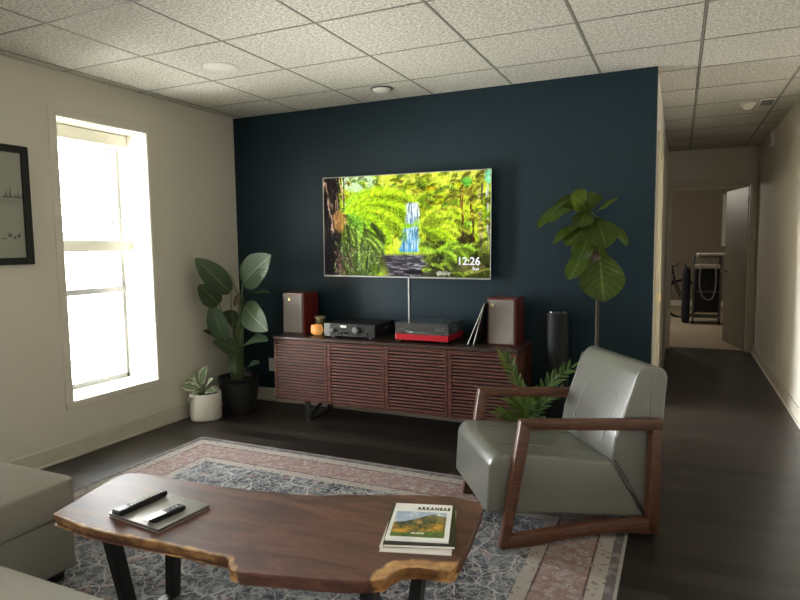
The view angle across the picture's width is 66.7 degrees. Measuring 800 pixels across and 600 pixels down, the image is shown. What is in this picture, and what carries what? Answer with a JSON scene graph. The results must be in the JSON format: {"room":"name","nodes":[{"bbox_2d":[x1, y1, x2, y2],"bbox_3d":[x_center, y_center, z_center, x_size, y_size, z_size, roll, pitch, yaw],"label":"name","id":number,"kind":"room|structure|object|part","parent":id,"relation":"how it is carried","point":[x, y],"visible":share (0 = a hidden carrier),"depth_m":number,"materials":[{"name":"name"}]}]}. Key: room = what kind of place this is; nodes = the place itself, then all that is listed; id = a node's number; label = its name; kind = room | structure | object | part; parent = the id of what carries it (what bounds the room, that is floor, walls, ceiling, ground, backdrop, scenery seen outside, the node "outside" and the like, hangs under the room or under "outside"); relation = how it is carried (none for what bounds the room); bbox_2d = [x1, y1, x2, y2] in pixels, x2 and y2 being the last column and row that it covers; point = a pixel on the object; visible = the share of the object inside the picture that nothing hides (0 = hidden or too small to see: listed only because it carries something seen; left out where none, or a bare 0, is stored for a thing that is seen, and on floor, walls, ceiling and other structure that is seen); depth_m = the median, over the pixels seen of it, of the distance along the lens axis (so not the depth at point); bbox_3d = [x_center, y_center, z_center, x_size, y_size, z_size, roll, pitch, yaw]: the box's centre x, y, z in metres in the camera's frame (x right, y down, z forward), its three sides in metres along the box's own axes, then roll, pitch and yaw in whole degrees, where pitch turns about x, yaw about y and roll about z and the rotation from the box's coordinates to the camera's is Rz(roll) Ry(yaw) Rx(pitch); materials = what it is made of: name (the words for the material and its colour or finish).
{"room":"living room","nodes":[
{"label":"living room","id":0,"kind":"room"},
{"bbox_2d":[0,55,240,461],"bbox_3d":[-3.209,-0.038,2.227,0.360,2.535,7.765,2,6,25],"label":"wall","id":1,"kind":"structure","parent":0,"point":[193,149],"depth_m":4.29,"materials":[{"name":"beige paint"}]},
{"bbox_2d":[0,143,34,264],"bbox_3d":[-2.407,-0.553,3.480,0.030,0.715,0.600,2,6,25],"label":"framed picture","id":2,"kind":"object","parent":1,"relation":"attached to","point":[16,224],"visible":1,"depth_m":3.67,"materials":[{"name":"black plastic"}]},
{"bbox_2d":[0,151,25,257],"bbox_3d":[-2.413,-0.553,3.483,0.008,0.629,0.514,2,6,25],"label":"print","id":3,"kind":"object","parent":2,"relation":"attached to","point":[12,163],"depth_m":3.66},
{"bbox_2d":[6,403,189,469],"bbox_3d":[-3.042,1.177,2.200,0.027,0.115,7.645,2,6,25],"label":"baseboard","id":4,"kind":"structure","parent":1,"relation":"attached to","point":[43,459],"depth_m":4.25,"materials":[{"name":"paint"}]},
{"bbox_2d":[47,104,164,409],"bbox_3d":[-2.200,-0.296,4.387,0.364,1.977,0.843,2,6,25],"label":"window","id":5,"kind":"structure","parent":1,"relation":"in","point":[137,286],"depth_m":4.66,"materials":[{"name":"paint"}]},
{"bbox_2d":[57,123,131,251],"bbox_3d":[-2.259,-0.784,4.368,0.060,0.873,0.715,2,6,25],"label":"window blind","id":6,"kind":"object","parent":5,"relation":"attached to","point":[67,132],"visible":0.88,"depth_m":4.40,"materials":[{"name":"paint"}]},
{"bbox_3d":[-2.253,-0.391,4.403,0.056,0.085,0.715,2,6,25],"label":"rail","id":7,"kind":"part","parent":6,"relation":"part of","materials":[{"name":"paint"}]},
{"bbox_3d":[-2.167,-0.801,4.567,0.055,0.700,0.003,2,6,25],"label":"ladder cord","id":8,"kind":"part","parent":6,"relation":"part of","materials":[{"name":"white plastic"}]},
{"bbox_3d":[-2.337,-0.291,4.451,0.062,1.890,0.739,2,6,25],"label":"frame","id":9,"kind":"part","parent":5,"relation":"part of","materials":[{"name":"wood"}]},
{"bbox_3d":[-2.343,-0.299,4.453,0.004,1.805,0.669,2,6,25],"label":"pane","id":10,"kind":"part","parent":5,"relation":"part of","materials":[{"name":"clear glass"}]},
{"bbox_3d":[-2.179,0.647,4.468,0.344,0.014,0.739,2,6,25],"label":"sill","id":11,"kind":"part","parent":5,"relation":"part of","materials":[{"name":"paint"}]},
{"bbox_2d":[0,0,799,151],"bbox_3d":[-0.244,-1.458,2.868,5.226,0.100,12.240,2,6,25],"label":"ceiling","id":12,"kind":"structure","parent":0,"point":[133,28],"depth_m":3.55,"materials":[{"name":"tile"}]},
{"bbox_2d":[203,62,237,71],"bbox_3d":[-1.145,-1.483,3.876,0.214,0.006,0.214,2,6,25],"label":"ceiling speaker","id":13,"kind":"object","parent":12,"relation":"attached to","point":[215,66],"visible":1,"depth_m":3.86,"materials":[{"name":"white plastic"}]},
{"bbox_2d":[370,85,392,92],"bbox_3d":[-0.134,-1.540,4.461,0.168,0.024,0.168,2,6,25],"label":"smoke detector","id":14,"kind":"object","parent":12,"relation":"attached to","point":[378,89],"visible":1,"depth_m":4.42,"materials":[{"name":"white plastic"}]},
{"bbox_2d":[0,0,799,149],"bbox_3d":[-0.161,-1.419,2.933,4.526,0.012,11.820,2,6,25],"label":"trim","id":15,"kind":"structure","parent":12,"relation":"attached to","point":[130,1],"depth_m":3.62,"materials":[{"name":"white metal"}]},
{"bbox_2d":[740,102,755,109],"bbox_3d":[2.933,-1.627,5.124,0.116,0.050,0.116,2,6,25],"label":"sensor","id":16,"kind":"object","parent":12,"relation":"attached to","point":[746,106],"visible":1,"depth_m":5.09,"materials":[{"name":"white plastic"}]},
{"bbox_2d":[758,98,776,105],"bbox_3d":[3.047,-1.641,5.048,0.110,0.011,0.240,2,6,25],"label":"ceiling vent","id":17,"kind":"object","parent":12,"relation":"in","point":[763,102],"visible":1,"depth_m":5.02,"materials":[{"name":"white plastic"}]},
{"bbox_2d":[42,305,799,599],"bbox_3d":[1.483,0.934,5.539,6.264,0.124,18.100,2,6,25],"label":"floor","id":18,"kind":"structure","parent":0,"point":[729,510],"depth_m":4.02,"materials":[{"name":"brown wood"}]},
{"bbox_2d":[181,366,221,421],"bbox_3d":[-1.622,0.749,4.908,0.329,0.448,0.318,-1,5,-4],"label":"variegated plant","id":19,"kind":"object","parent":18,"relation":"on","point":[205,403],"visible":1,"depth_m":4.87,"materials":[{"name":"green plant"}]},
{"bbox_3d":[-1.583,0.857,4.955,0.248,0.222,0.248,2,6,25],"label":"pot","id":20,"kind":"part","parent":19,"relation":"part of","materials":[{"name":"white ceramic"}]},
{"bbox_2d":[195,253,270,413],"bbox_3d":[-1.294,0.278,5.086,0.654,1.344,0.540,0,5,10],"label":"potted plant","id":21,"kind":"object","parent":18,"relation":"on","point":[239,387],"visible":1,"depth_m":4.99,"materials":[{"name":"green plant"}]},
{"bbox_3d":[-1.385,0.435,5.171,0.046,0.501,0.030,0,5,5],"label":"stem","id":22,"kind":"part","parent":21,"relation":"part of","materials":[{"name":"green plant"}]},
{"bbox_3d":[-1.361,0.436,5.156,0.059,0.502,0.032,2,6,25],"label":"stem","id":23,"kind":"part","parent":21,"relation":"part of","materials":[{"name":"green plant"}]},
{"bbox_2d":[217,371,259,413],"bbox_3d":[-1.378,0.793,5.212,0.348,0.298,0.349,2,6,25],"label":"pot","id":24,"kind":"object","parent":18,"relation":"on","point":[239,391],"depth_m":5.09,"materials":[{"name":"black plastic"}]},
{"bbox_2d":[53,437,630,599],"bbox_3d":[-0.939,1.216,2.032,2.960,0.009,4.005,2,6,25],"label":"area rug","id":25,"kind":"object","parent":18,"relation":"on","point":[589,567],"visible":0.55,"depth_m":2.75,"materials":[{"name":"multicoloured fabric"}]},
{"bbox_2d":[0,461,75,582],"bbox_3d":[-1.949,0.951,2.527,1.033,0.458,0.563,2,6,25],"label":"ottoman","id":26,"kind":"object","parent":25,"relation":"on","point":[31,544],"visible":0.87,"depth_m":2.43,"materials":[{"name":"fabric"}]},
{"bbox_2d":[0,461,73,543],"bbox_3d":[-1.950,0.826,2.516,1.033,0.207,0.563,2,6,25],"label":"cushion","id":27,"kind":"object","parent":26,"relation":"on","point":[29,497],"depth_m":2.42,"materials":[{"name":"fabric"}]},
{"bbox_2d":[0,566,104,599],"bbox_3d":[-1.587,0.882,1.441,2.900,0.780,1.075,2,6,25],"label":"sofa","id":28,"kind":"object","parent":25,"relation":"on","point":[14,585],"visible":1,"depth_m":1.69,"materials":[{"name":"fabric"}]},
{"bbox_2d":[53,473,482,599],"bbox_3d":[-0.487,0.978,2.111,1.512,0.440,0.641,0,5,12],"label":"coffee table","id":29,"kind":"object","parent":25,"relation":"on","point":[317,543],"visible":0.8,"depth_m":2.02,"materials":[{"name":"brown wood"}]},
{"bbox_3d":[-0.960,0.988,2.290,0.044,0.400,0.344,2,6,25],"label":"leg","id":30,"kind":"part","parent":29,"relation":"part of","materials":[{"name":"black metal"}]},
{"bbox_2d":[108,492,209,532],"bbox_3d":[-0.856,0.750,2.167,0.265,0.014,0.222,2,6,30],"label":"book","id":31,"kind":"object","parent":29,"relation":"on","point":[193,507],"visible":0.75,"depth_m":2.13,"materials":[{"name":"beige paper"}]},
{"bbox_2d":[112,489,167,515],"bbox_3d":[-0.937,0.730,2.196,0.042,0.023,0.207,2,6,28],"label":"remote","id":32,"kind":"object","parent":31,"relation":"on","point":[122,510],"visible":1,"depth_m":2.18,"materials":[{"name":"black plastic"}]},
{"bbox_2d":[142,503,185,522],"bbox_3d":[-0.813,0.738,2.099,0.038,0.020,0.150,3,6,33],"label":"remote","id":33,"kind":"object","parent":31,"relation":"on","point":[158,516],"visible":1,"depth_m":2.09,"materials":[{"name":"black plastic"}]},
{"bbox_3d":[-0.809,0.731,2.105,0.032,0.002,0.127,3,6,33],"label":"plate","id":34,"kind":"part","parent":33,"relation":"part of","materials":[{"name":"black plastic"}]},
{"bbox_3d":[0.004,1.005,1.958,0.044,0.400,0.483,2,6,25],"label":"leg","id":35,"kind":"part","parent":29,"relation":"part of","materials":[{"name":"black metal"}]},
{"bbox_2d":[379,524,451,555],"bbox_3d":[0.066,0.753,1.991,0.222,0.014,0.285,0,5,8],"label":"magazine","id":36,"kind":"object","parent":29,"relation":"on","point":[447,552],"visible":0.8,"depth_m":1.85,"materials":[{"name":"paper"}]},
{"bbox_2d":[383,505,455,549],"bbox_3d":[0.071,0.741,1.996,0.222,0.009,0.285,0,5,6],"label":"magazine","id":37,"kind":"object","parent":36,"relation":"on","point":[396,544],"visible":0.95,"depth_m":1.87,"materials":[{"name":"paper"}]},
{"bbox_2d":[385,503,452,543],"bbox_3d":[0.068,0.732,2.006,0.198,0.007,0.264,0,5,8],"label":"magazine","id":38,"kind":"object","parent":37,"relation":"on","point":[427,523],"visible":1,"depth_m":1.99,"materials":[{"name":"paper"}]},
{"bbox_2d":[389,511,446,537],"bbox_3d":[0.063,0.731,1.985,0.170,0.001,0.180,0,5,8],"label":"photo","id":39,"kind":"object","parent":38,"relation":"on","point":[403,524],"depth_m":1.98,"materials":[{"name":"multicoloured paper"}]},
{"bbox_2d":[456,346,666,549],"bbox_3d":[0.785,0.689,3.108,0.888,0.804,0.680,-2,5,-9],"label":"armchair","id":40,"kind":"object","parent":25,"relation":"on","point":[603,456],"visible":1,"depth_m":2.86,"materials":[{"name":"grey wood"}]},
{"bbox_3d":[0.732,0.769,3.429,0.789,0.590,0.045,-2,5,-9],"label":"arm frame","id":41,"kind":"part","parent":40,"relation":"part of","materials":[{"name":"brown wood"}]},
{"bbox_3d":[0.736,0.849,3.114,0.784,0.362,0.580,-2,5,-9],"label":"seat","id":42,"kind":"part","parent":40,"relation":"part of","materials":[{"name":"grey leather"}]},
{"bbox_3d":[0.835,0.823,2.805,0.789,0.590,0.045,-2,5,-9],"label":"arm frame","id":43,"kind":"part","parent":40,"relation":"part of","materials":[{"name":"brown wood"}]},
{"bbox_3d":[1.085,0.651,3.154,0.280,0.744,0.580,-2,5,-9],"label":"backrest","id":44,"kind":"part","parent":40,"relation":"part of","materials":[{"name":"grey leather"}]},
{"bbox_2d":[273,333,532,421],"bbox_3d":[-0.020,0.631,4.700,1.985,0.676,0.461,2,6,25],"label":"sideboard","id":45,"kind":"object","parent":18,"relation":"on","point":[384,372],"visible":0.94,"depth_m":4.47,"materials":[{"name":"brown wood"}]},
{"bbox_2d":[283,291,318,333],"bbox_3d":[-0.829,0.102,5.068,0.205,0.335,0.240,2,6,25],"label":"speaker","id":46,"kind":"object","parent":45,"relation":"on","point":[300,308],"visible":0.94,"depth_m":4.97},
{"bbox_2d":[283,294,302,332],"bbox_3d":[-0.873,0.111,4.972,0.181,0.311,0.020,2,6,25],"label":"grille","id":47,"kind":"object","parent":46,"relation":"attached to","point":[292,303],"depth_m":4.96,"materials":[{"name":"fabric"}]},
{"bbox_3d":[-0.784,0.559,4.808,0.490,0.480,0.024,2,6,25],"label":"door","id":48,"kind":"part","parent":45,"relation":"part of","materials":[{"name":"brown wood"}]},
{"bbox_3d":[-0.779,0.558,4.819,0.470,0.470,0.005,2,6,25],"label":"backing panel","id":49,"kind":"part","parent":45,"relation":"part of","materials":[{"name":"black plastic"}]},
{"bbox_2d":[311,324,322,334],"bbox_3d":[-0.668,0.240,4.899,0.093,0.084,0.095,2,6,25],"label":"candle holder","id":50,"kind":"object","parent":45,"relation":"on","point":[316,329],"visible":1,"depth_m":4.87,"materials":[{"name":"orange glass"}]},
{"bbox_2d":[315,315,324,333],"bbox_3d":[-0.658,0.201,5.007,0.088,0.143,0.088,2,6,25],"label":"glass jar","id":51,"kind":"object","parent":45,"relation":"on","point":[320,319],"visible":0.63,"depth_m":4.97,"materials":[{"name":"glass"}]},
{"bbox_3d":[-0.659,0.140,5.001,0.088,0.020,0.088,2,6,25],"label":"lid","id":52,"kind":"part","parent":51,"relation":"part of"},
{"bbox_3d":[-0.335,0.572,4.603,0.490,0.480,0.024,2,6,25],"label":"door","id":53,"kind":"part","parent":45,"relation":"part of","materials":[{"name":"brown wood"}]},
{"bbox_3d":[-0.329,0.571,4.614,0.470,0.470,0.005,2,6,25],"label":"backing panel","id":54,"kind":"part","parent":45,"relation":"part of","materials":[{"name":"black plastic"}]},
{"bbox_2d":[324,318,394,338],"bbox_3d":[-0.323,0.227,4.826,0.447,0.114,0.372,2,6,25],"label":"amplifier","id":55,"kind":"object","parent":45,"relation":"on","point":[346,327],"visible":1,"depth_m":4.71,"materials":[{"name":"black plastic"}]},
{"bbox_3d":[-0.389,0.234,4.683,0.445,0.100,0.012,2,6,25],"label":"panel","id":56,"kind":"part","parent":55,"relation":"part of","materials":[{"name":"black plastic"}]},
{"bbox_3d":[-0.342,0.232,4.642,0.055,0.055,0.022,2,6,25],"label":"knob","id":57,"kind":"part","parent":55,"relation":"part of","materials":[{"name":"grey plastic"}]},
{"bbox_3d":[0.115,0.584,4.397,0.490,0.480,0.024,2,6,25],"label":"door","id":58,"kind":"part","parent":45,"relation":"part of","materials":[{"name":"brown wood"}]},
{"bbox_3d":[0.120,0.583,4.408,0.470,0.470,0.005,2,6,25],"label":"backing panel","id":59,"kind":"part","parent":45,"relation":"part of","materials":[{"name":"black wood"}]},
{"bbox_2d":[395,317,462,343],"bbox_3d":[0.221,0.228,4.561,0.420,0.145,0.330,2,6,25],"label":"turntable","id":60,"kind":"object","parent":45,"relation":"on","point":[418,333],"visible":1,"depth_m":4.48,"materials":[{"name":"red metal"}]},
{"bbox_3d":[0.184,0.226,4.577,0.294,0.020,0.294,2,6,25],"label":"platter","id":61,"kind":"part","parent":60,"relation":"part of","materials":[{"name":"silver metal"}]},
{"bbox_2d":[467,305,486,344],"bbox_3d":[0.593,0.165,4.399,0.124,0.286,0.312,2,6,25],"label":"record sleeve","id":62,"kind":"object","parent":45,"relation":"on","point":[472,337],"visible":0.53,"depth_m":4.29,"materials":[{"name":"paper"}]},
{"bbox_2d":[473,303,486,344],"bbox_3d":[0.616,0.159,4.399,0.086,0.299,0.312,2,6,25],"label":"record sleeve","id":63,"kind":"object","parent":45,"relation":"on","point":[481,333],"visible":0.74,"depth_m":4.34,"materials":[{"name":"cardboard"}]},
{"bbox_3d":[0.564,0.597,4.192,0.490,0.480,0.024,2,6,25],"label":"door","id":64,"kind":"part","parent":45,"relation":"part of","materials":[{"name":"brown wood"}]},
{"bbox_3d":[0.569,0.596,4.203,0.470,0.470,0.005,2,6,25],"label":"backing panel","id":65,"kind":"part","parent":45,"relation":"part of","materials":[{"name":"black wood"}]},
{"bbox_2d":[487,295,523,345],"bbox_3d":[0.753,0.145,4.344,0.205,0.335,0.240,2,6,25],"label":"speaker","id":66,"kind":"object","parent":45,"relation":"on","point":[504,313],"visible":1,"depth_m":4.25},
{"bbox_2d":[489,300,513,344],"bbox_3d":[0.709,0.154,4.249,0.181,0.311,0.020,2,6,25],"label":"grille","id":67,"kind":"object","parent":66,"relation":"attached to","point":[501,312],"depth_m":4.24,"materials":[{"name":"fabric"}]},
{"bbox_2d":[488,348,578,421],"bbox_3d":[0.823,0.670,3.702,0.444,0.754,0.451,3,6,33],"label":"plant","id":68,"kind":"object","parent":18,"relation":"on","point":[531,404],"visible":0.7,"depth_m":3.72,"materials":[{"name":"green plant"}]},
{"bbox_3d":[0.726,0.617,3.761,0.144,0.534,0.109,2,6,25],"label":"stem","id":69,"kind":"part","parent":68,"relation":"part of","materials":[{"name":"green plant"}]},
{"bbox_3d":[0.865,0.712,3.725,0.013,0.350,0.262,-5,7,-42],"label":"stem","id":70,"kind":"part","parent":68,"relation":"part of","materials":[{"name":"green plant"}]},
{"bbox_2d":[546,310,568,417],"bbox_3d":[1.094,0.533,4.232,0.256,0.926,0.256,2,6,25],"label":"tower speaker","id":71,"kind":"object","parent":18,"relation":"on","point":[557,321],"visible":0.5,"depth_m":4.16},
{"bbox_2d":[537,189,628,346],"bbox_3d":[1.188,0.150,3.967,0.558,1.734,0.400,2,6,25],"label":"fiddle leaf fig","id":72,"kind":"object","parent":18,"relation":"on","point":[602,278],"visible":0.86,"depth_m":3.81,"materials":[{"name":"plant"}]},
{"bbox_2d":[670,263,694,317],"bbox_3d":[4.645,-0.157,11.107,1.764,1.053,0.650,-1,5,-1],"label":"bicycle","id":73,"kind":"object","parent":18,"relation":"on","point":[673,281],"visible":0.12,"depth_m":11.09,"materials":[{"name":"black metal"}]},
{"bbox_2d":[681,263,690,322],"bbox_3d":[4.907,-0.131,10.432,0.130,1.035,0.327,2,6,25],"label":"bag","id":74,"kind":"object","parent":18,"relation":"on","point":[686,272],"visible":1,"depth_m":10.30,"materials":[{"name":"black fabric"}]},
{"bbox_2d":[691,256,721,324],"bbox_3d":[5.169,-0.172,10.257,0.428,1.139,0.390,2,6,25],"label":"storage cart","id":75,"kind":"object","parent":18,"relation":"on","point":[707,280],"visible":0.99,"depth_m":10.13,"materials":[{"name":"grey plastic"}]},
{"bbox_2d":[694,314,718,316],"bbox_3d":[5.175,0.269,10.296,0.400,0.015,0.320,2,6,25],"label":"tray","id":76,"kind":"object","parent":75,"relation":"on","point":[695,315],"depth_m":10.28,"materials":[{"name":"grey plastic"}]},
{"bbox_2d":[699,266,716,300],"bbox_3d":[5.082,-0.277,10.039,0.268,0.573,0.042,2,6,25],"label":"strap","id":77,"kind":"object","parent":75,"relation":"hanging from","point":[703,297],"visible":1,"depth_m":10.03,"materials":[{"name":"fabric"}]},
{"bbox_2d":[695,264,720,267],"bbox_3d":[5.157,-0.569,10.207,0.380,0.060,0.350,2,6,25],"label":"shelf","id":78,"kind":"object","parent":75,"relation":"attached to","point":[696,265],"depth_m":10.07,"materials":[{"name":"white"}]},
{"bbox_2d":[697,253,724,255],"bbox_3d":[5.225,-0.763,10.174,0.460,0.045,0.360,2,6,25],"label":"mat","id":79,"kind":"object","parent":75,"relation":"on","point":[698,254],"visible":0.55,"depth_m":10.02,"materials":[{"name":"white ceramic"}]},
{"bbox_2d":[233,66,658,415],"bbox_3d":[0.140,-0.321,4.883,3.506,2.535,0.120,2,6,25],"label":"wall","id":80,"kind":"structure","parent":0,"point":[544,141],"depth_m":4.51,"materials":[{"name":"blue paint"}]},
{"bbox_2d":[269,358,274,370],"bbox_3d":[-1.154,0.583,5.492,0.075,0.118,0.010,2,6,25],"label":"wall outlet","id":81,"kind":"object","parent":80,"relation":"attached to","point":[271,360],"visible":0.84,"depth_m":5.49,"materials":[{"name":"white plastic"}]},
{"bbox_2d":[257,386,545,422],"bbox_3d":[0.139,0.891,4.918,3.476,0.115,0.027,2,6,25],"label":"baseboard","id":82,"kind":"structure","parent":80,"relation":"attached to","point":[264,393],"depth_m":5.17,"materials":[{"name":"paint"}]},
{"bbox_2d":[323,168,492,279],"bbox_3d":[0.034,-0.582,4.793,1.453,0.840,0.084,2,6,25],"label":"television","id":83,"kind":"object","parent":80,"relation":"attached to","point":[438,224],"visible":1,"depth_m":4.73,"materials":[{"name":"metal"}]},
{"bbox_2d":[408,278,409,318],"bbox_3d":[0.070,0.085,4.881,0.016,0.530,0.011,-1,5,2],"label":"power cord","id":84,"kind":"object","parent":80,"relation":"attached to","point":[408,278],"visible":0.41,"depth_m":4.87,"materials":[{"name":"white plastic"}]},
{"bbox_2d":[652,73,668,364],"bbox_3d":[2.548,-0.459,6.068,0.120,2.535,4.055,2,6,25],"label":"wall","id":85,"kind":"structure","parent":0,"point":[660,117],"depth_m":6.32,"materials":[{"name":"beige paint"}]},
{"bbox_2d":[652,130,663,366],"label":"door","id":86,"kind":"structure","parent":85,"relation":"in","point":[660,151],"depth_m":4.95,"materials":[{"name":"paint"}]},
{"bbox_3d":[2.199,-0.020,5.171,0.036,0.070,0.015,2,6,25],"label":"strike plate","id":87,"kind":"part","parent":86,"relation":"part of","materials":[{"name":"gold metal"}]},
{"bbox_2d":[659,339,665,368],"bbox_3d":[2.606,0.753,6.091,0.027,0.115,4.175,2,6,25],"label":"baseboard","id":88,"kind":"structure","parent":85,"relation":"attached to","point":[663,347],"depth_m":7.04,"materials":[{"name":"paint"}]},
{"bbox_2d":[671,188,739,300],"bbox_3d":[5.969,-1.112,13.224,4.600,2.470,0.100,2,6,25],"label":"wall","id":89,"kind":"structure","parent":0,"point":[697,214],"depth_m":12.97,"materials":[{"name":"beige paint"}]},
{"bbox_2d":[671,300,722,306],"bbox_3d":[5.961,0.064,13.276,4.600,0.120,0.015,2,6,25],"label":"baseboard","id":90,"kind":"structure","parent":89,"relation":"attached to","point":[674,302],"depth_m":13.23,"materials":[{"name":"paint"}]},
{"bbox_2d":[721,194,726,245],"bbox_3d":[6.807,-1.665,12.713,0.120,1.080,0.029,2,6,25],"label":"trim","id":91,"kind":"structure","parent":89,"relation":"attached to","point":[724,195],"depth_m":12.71,"materials":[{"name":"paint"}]},
{"bbox_2d":[674,185,749,190],"bbox_3d":[4.753,-2.142,10.503,4.600,0.100,5.860,2,6,25],"label":"ceiling","id":92,"kind":"structure","parent":0,"point":[734,186],"depth_m":12.41,"materials":[{"name":"paint"}]},
{"bbox_2d":[664,145,760,343],"bbox_3d":[3.881,-0.626,7.745,1.140,2.535,0.120,2,6,25],"label":"wall","id":93,"kind":"structure","parent":0,"point":[744,161],"depth_m":7.56,"materials":[{"name":"beige paint"}]},
{"bbox_2d":[664,177,758,352],"bbox_3d":[4.097,-0.469,8.088,1.000,2.155,0.925,2,6,25],"label":"door","id":94,"kind":"structure","parent":93,"relation":"in","point":[741,210],"depth_m":7.81,"materials":[{"name":"paint"}]},
{"bbox_2d":[753,99,799,407],"bbox_3d":[1.993,-0.100,2.134,0.120,2.535,11.940,2,6,25],"label":"wall","id":95,"kind":"structure","parent":0,"point":[777,284],"depth_m":5.66,"materials":[{"name":"beige paint"}]},
{"bbox_2d":[769,131,774,146],"bbox_3d":[3.854,-1.669,6.299,0.039,0.150,0.100,2,6,25],"label":"fire alarm","id":96,"kind":"object","parent":95,"relation":"attached to","point":[772,133],"visible":1,"depth_m":6.25,"materials":[{"name":"white plastic"}]},
{"bbox_2d":[751,344,799,428],"bbox_3d":[1.917,1.109,2.218,0.027,0.115,11.820,2,6,25],"label":"baseboard","id":97,"kind":"structure","parent":95,"relation":"attached to","point":[789,403],"depth_m":5.47,"materials":[{"name":"paint"}]},
{"label":"outside","id":98,"kind":"structure","parent":0,"visible":0},
{"bbox_2d":[70,331,121,363],"bbox_3d":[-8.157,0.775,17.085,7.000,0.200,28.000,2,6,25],"label":"ground","id":99,"kind":"structure","parent":98,"point":[99,346],"depth_m":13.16,"materials":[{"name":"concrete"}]},
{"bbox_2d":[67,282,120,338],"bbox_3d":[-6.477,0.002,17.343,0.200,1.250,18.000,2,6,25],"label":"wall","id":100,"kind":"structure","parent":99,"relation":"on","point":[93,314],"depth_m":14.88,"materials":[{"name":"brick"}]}
]}

